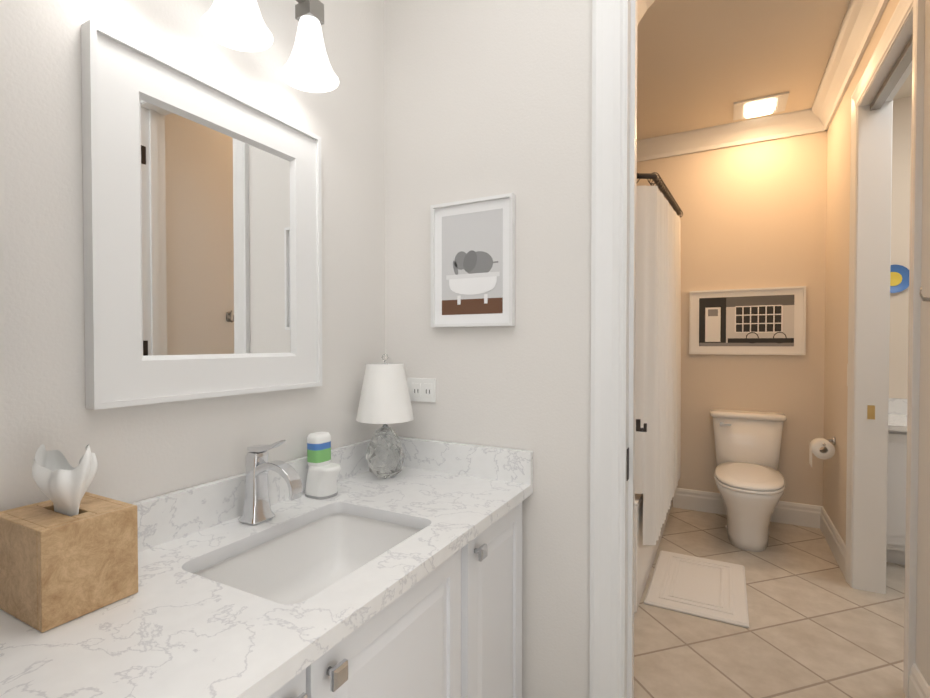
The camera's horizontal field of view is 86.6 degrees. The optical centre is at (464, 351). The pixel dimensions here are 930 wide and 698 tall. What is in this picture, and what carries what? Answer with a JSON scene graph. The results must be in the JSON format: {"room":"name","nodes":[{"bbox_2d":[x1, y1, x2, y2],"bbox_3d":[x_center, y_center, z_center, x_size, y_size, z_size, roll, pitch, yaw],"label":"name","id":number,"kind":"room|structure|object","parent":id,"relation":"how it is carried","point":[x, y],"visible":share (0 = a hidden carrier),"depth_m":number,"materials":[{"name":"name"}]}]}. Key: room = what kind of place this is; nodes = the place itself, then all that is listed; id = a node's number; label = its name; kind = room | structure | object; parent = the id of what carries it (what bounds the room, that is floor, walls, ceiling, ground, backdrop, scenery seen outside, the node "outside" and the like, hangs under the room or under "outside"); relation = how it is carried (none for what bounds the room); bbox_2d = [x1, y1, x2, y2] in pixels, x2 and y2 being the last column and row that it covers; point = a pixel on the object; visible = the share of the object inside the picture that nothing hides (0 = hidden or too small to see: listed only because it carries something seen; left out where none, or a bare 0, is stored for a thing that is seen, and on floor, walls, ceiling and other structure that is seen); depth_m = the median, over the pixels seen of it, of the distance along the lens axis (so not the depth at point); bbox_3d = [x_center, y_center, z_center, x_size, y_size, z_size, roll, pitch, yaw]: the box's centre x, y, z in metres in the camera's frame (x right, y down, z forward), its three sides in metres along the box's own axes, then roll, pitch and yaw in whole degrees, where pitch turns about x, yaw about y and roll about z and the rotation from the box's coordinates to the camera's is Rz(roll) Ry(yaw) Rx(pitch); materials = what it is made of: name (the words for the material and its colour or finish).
{"room":"bathroom","nodes":[
{"label":"bathroom","id":0,"kind":"room"},
{"bbox_2d":[0,0,384,510],"bbox_3d":[-0.363,-0.178,1.765,0.120,2.800,5.590,0,1,28],"label":"wall","id":1,"kind":"structure","parent":0,"point":[145,451],"depth_m":1.06,"materials":[{"name":"white paint"}]},
{"bbox_2d":[81,20,321,409],"bbox_3d":[-0.575,-0.259,1.197,0.032,0.730,0.595,0,1,28],"label":"vanity mirror","id":2,"kind":"object","parent":1,"relation":"attached to","point":[202,213],"visible":0.94,"depth_m":1.11,"materials":[{"name":"white mirror"}]},
{"bbox_2d":[130,440,370,551],"bbox_3d":[-0.589,0.361,1.191,0.020,0.100,1.324,0,1,28],"label":"backsplash","id":3,"kind":"structure","parent":1,"relation":"attached to","point":[162,518],"depth_m":1.15,"materials":[{"name":"white stone"}]},
{"bbox_2d":[200,0,338,92],"bbox_3d":[-0.527,-0.850,1.122,0.178,0.255,0.590,0,1,28],"label":"sconce","id":4,"kind":"object","parent":1,"relation":"attached to","point":[239,25],"visible":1,"depth_m":1.26,"materials":[{"name":"white glass"}]},
{"bbox_2d":[384,0,591,697],"bbox_3d":[0.102,-0.176,1.637,0.820,2.800,0.120,0,1,28],"label":"wall","id":5,"kind":"structure","parent":0,"point":[484,98],"depth_m":1.53,"materials":[{"name":"white paint"}]},
{"bbox_2d":[407,378,435,401],"bbox_3d":[-0.152,0.133,1.703,0.115,0.080,0.008,0,1,28],"label":"electrical outlet plate","id":6,"kind":"object","parent":5,"relation":"attached to","point":[422,389],"visible":1,"depth_m":1.70,"materials":[{"name":"white plastic"}]},
{"bbox_2d":[398,436,532,483],"bbox_3d":[-0.035,0.354,1.635,0.541,0.100,0.020,0,1,28],"label":"backsplash","id":7,"kind":"structure","parent":5,"relation":"attached to","point":[495,463],"depth_m":1.60,"materials":[{"name":"white stone"}]},
{"bbox_2d":[430,193,514,326],"bbox_3d":[0.021,-0.284,1.595,0.295,0.407,0.024,0,1,28],"label":"framed picture","id":8,"kind":"object","parent":5,"relation":"attached to","point":[472,262],"visible":1,"depth_m":1.59},
{"bbox_2d":[634,507,904,697],"bbox_3d":[1.015,1.264,1.056,3.240,0.060,5.590,0,1,28],"label":"floor","id":9,"kind":"structure","parent":0,"point":[819,627],"depth_m":2.13,"materials":[{"name":"tile"}]},
{"bbox_2d":[252,488,532,697],"bbox_3d":[-0.348,0.838,1.071,0.564,0.790,1.324,0,1,28],"label":"bathroom vanity","id":10,"kind":"object","parent":9,"relation":"on","point":[454,630],"depth_m":1.09,"materials":[{"name":"white wood"}]},
{"bbox_2d":[0,468,532,697],"bbox_3d":[-0.350,0.428,1.065,0.561,0.030,1.324,0,1,28],"label":"countertop","id":11,"kind":"structure","parent":10,"relation":"on","point":[189,630],"depth_m":0.80,"materials":[{"name":"white stone"}]},
{"bbox_2d":[0,444,137,632],"bbox_3d":[-0.670,0.285,0.829,0.170,0.263,0.136,0,1,28],"label":"tissue box","id":12,"kind":"object","parent":11,"relation":"on","point":[68,550],"visible":1,"depth_m":0.79,"materials":[{"name":"stone"}]},
{"bbox_2d":[238,439,301,524],"bbox_3d":[-0.460,0.309,1.179,0.168,0.202,0.068,0,1,28],"label":"faucet","id":13,"kind":"object","parent":11,"relation":"on","point":[257,505],"visible":1,"depth_m":1.18,"materials":[{"name":"silver metal"}]},
{"bbox_2d":[204,508,415,595],"bbox_3d":[-0.315,0.518,1.077,0.332,0.174,0.462,0,1,28],"label":"sink","id":14,"kind":"object","parent":11,"relation":"in","point":[292,561],"depth_m":1.25,"materials":[{"name":"white ceramic"}]},
{"bbox_2d":[305,432,340,498],"bbox_3d":[-0.401,0.320,1.397,0.100,0.174,0.076,0,1,28],"label":"soap dispenser","id":15,"kind":"object","parent":11,"relation":"on","point":[322,475],"visible":1,"depth_m":1.38,"materials":[{"name":"white plastic"}]},
{"bbox_2d":[356,354,413,478],"bbox_3d":[-0.257,0.206,1.590,0.184,0.396,0.184,0,1,28],"label":"table lamp","id":16,"kind":"object","parent":11,"relation":"on","point":[385,401],"visible":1,"depth_m":1.54,"materials":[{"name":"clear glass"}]},
{"bbox_2d":[634,494,671,612],"bbox_3d":[0.869,0.939,3.193,0.727,0.520,1.697,0,1,28],"label":"bathtub","id":17,"kind":"object","parent":9,"relation":"on","point":[644,556],"visible":0.08,"depth_m":2.38,"materials":[{"name":"white ceramic"}]},
{"bbox_2d":[644,550,748,627],"bbox_3d":[1.207,1.198,2.558,0.440,0.020,0.665,0,1,28],"label":"bath mat","id":18,"kind":"object","parent":9,"relation":"on","point":[703,587],"visible":1,"depth_m":2.48,"materials":[{"name":"white fabric"}]},
{"bbox_2d":[710,409,786,551],"bbox_3d":[1.821,0.813,3.176,0.464,0.773,0.825,0,1,28],"label":"toilet","id":19,"kind":"object","parent":9,"relation":"on","point":[749,481],"visible":0.98,"depth_m":3.15,"materials":[{"name":"white ceramic"}]},
{"bbox_2d":[886,398,907,564],"bbox_3d":[2.904,0.756,2.747,1.157,0.900,0.572,0,1,28],"label":"bathroom vanity","id":20,"kind":"object","parent":9,"relation":"on","point":[897,468],"depth_m":2.73,"materials":[{"name":"white wood"}]},
{"bbox_2d":[637,96,911,506],"bbox_3d":[2.351,-0.204,3.420,3.120,2.800,0.120,0,1,28],"label":"wall","id":21,"kind":"structure","parent":0,"point":[754,215],"depth_m":3.46,"materials":[{"name":"beige paint"}]},
{"bbox_2d":[635,172,682,544],"bbox_3d":[1.183,-0.063,3.012,0.178,1.930,1.696,0,1,28],"label":"shower curtain","id":22,"kind":"object","parent":21,"relation":"hanging from","point":[658,355],"visible":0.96,"depth_m":2.37,"materials":[{"name":"white fabric"}]},
{"bbox_2d":[637,108,826,161],"bbox_3d":[1.659,-1.543,3.642,1.670,0.130,0.100,0,1,28],"label":"crown molding","id":23,"kind":"structure","parent":21,"relation":"attached to","point":[790,124],"depth_m":3.51,"materials":[{"name":"white wood"}]},
{"bbox_2d":[673,488,821,528],"bbox_3d":[2.002,1.119,3.550,0.936,0.150,0.016,0,1,28],"label":"baseboard","id":24,"kind":"structure","parent":21,"relation":"attached to","point":[799,514],"depth_m":3.47,"materials":[{"name":"white wood"}]},
{"bbox_2d":[689,286,805,354],"bbox_3d":[1.998,-0.211,3.523,0.720,0.470,0.025,0,1,28],"label":"framed picture","id":25,"kind":"object","parent":21,"relation":"attached to","point":[761,321],"visible":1,"depth_m":3.51,"materials":[{"name":"white paper"}]},
{"bbox_2d":[890,265,908,292],"bbox_3d":[2.723,-0.460,3.137,0.180,0.180,0.020,0,1,28],"label":"plate","id":26,"kind":"object","parent":21,"relation":"attached to","point":[899,278],"visible":0.54,"depth_m":3.13,"materials":[{"name":"blue ceramic"}]},
{"bbox_2d":[637,0,911,139],"bbox_3d":[1.015,-1.606,1.010,3.240,0.080,5.590,0,1,28],"label":"ceiling","id":27,"kind":"structure","parent":0,"point":[701,64],"depth_m":2.67,"materials":[{"name":"beige paint"}]},
{"bbox_2d":[733,92,788,120],"bbox_3d":[1.921,-1.583,3.219,0.300,0.034,0.260,0,1,28],"label":"recessed light","id":28,"kind":"object","parent":27,"relation":"in","point":[761,106],"visible":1,"depth_m":3.17,"materials":[{"name":"white"}]},
{"bbox_2d":[823,0,929,686],"bbox_3d":[1.218,-0.164,0.925,0.120,2.800,5.350,0,1,28],"label":"wall","id":29,"kind":"structure","parent":0,"point":[837,292],"depth_m":2.73,"materials":[{"name":"beige paint"}]},
{"bbox_2d":[809,437,835,466],"bbox_3d":[2.145,0.603,2.952,0.130,0.170,0.194,0,1,28],"label":"toilet paper holder","id":30,"kind":"object","parent":29,"relation":"attached to","point":[826,452],"visible":1,"depth_m":2.90,"materials":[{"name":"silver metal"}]},
{"bbox_2d":[820,506,845,576],"bbox_3d":[2.217,1.128,2.972,0.016,0.150,0.835,0,1,28],"label":"baseboard","id":31,"kind":"structure","parent":29,"relation":"attached to","point":[835,541],"depth_m":2.92,"materials":[{"name":"white"}]},
{"bbox_2d":[812,0,888,129],"bbox_3d":[1.787,-1.520,2.209,0.100,0.130,2.510,0,1,28],"label":"crown molding","id":32,"kind":"structure","parent":29,"relation":"attached to","point":[859,24],"depth_m":2.52,"materials":[{"name":"white wood"}]},
{"bbox_2d":[845,0,924,697],"bbox_3d":[1.842,-0.051,2.102,0.162,2.535,1.020,0,1,28],"label":"door frame","id":33,"kind":"structure","parent":29,"relation":"attached to","point":[896,59],"depth_m":2.45,"materials":[{"name":"white wood"}]},
{"bbox_2d":[909,663,929,697],"bbox_3d":[1.389,1.153,1.413,0.016,0.150,0.655,0,1,28],"label":"baseboard","id":34,"kind":"structure","parent":29,"relation":"attached to","point":[919,687],"depth_m":1.65,"materials":[{"name":"white"}]},
{"bbox_2d":[920,287,929,301],"bbox_3d":[1.435,-0.191,1.518,0.052,0.076,0.032,0,1,28],"label":"hook","id":35,"kind":"object","parent":29,"relation":"attached to","point":[925,299],"visible":1,"depth_m":1.52,"materials":[{"name":"silver metal"}]},
{"bbox_3d":[0.266,-0.183,2.074,0.700,2.800,0.806,0,1,28],"label":"wall","id":36,"kind":"structure","parent":0,"visible":0},
{"bbox_2d":[637,0,654,25],"bbox_3d":[0.619,-1.515,1.865,0.100,0.130,0.806,0,1,28],"label":"crown molding","id":37,"kind":"structure","parent":36,"relation":"attached to","point":[643,6],"depth_m":2.19,"materials":[{"name":"white wood"}]},
{"bbox_3d":[0.793,-1.400,1.250,0.745,0.340,0.120,0,1,28],"label":"wall","id":38,"kind":"structure","parent":0,"visible":0},
{"bbox_2d":[589,0,646,697],"bbox_3d":[0.793,-0.037,1.272,0.895,2.535,0.162,0,1,28],"label":"door frame","id":39,"kind":"structure","parent":38,"relation":"attached to","point":[613,266],"depth_m":1.40,"materials":[{"name":"white wood"}]}
]}

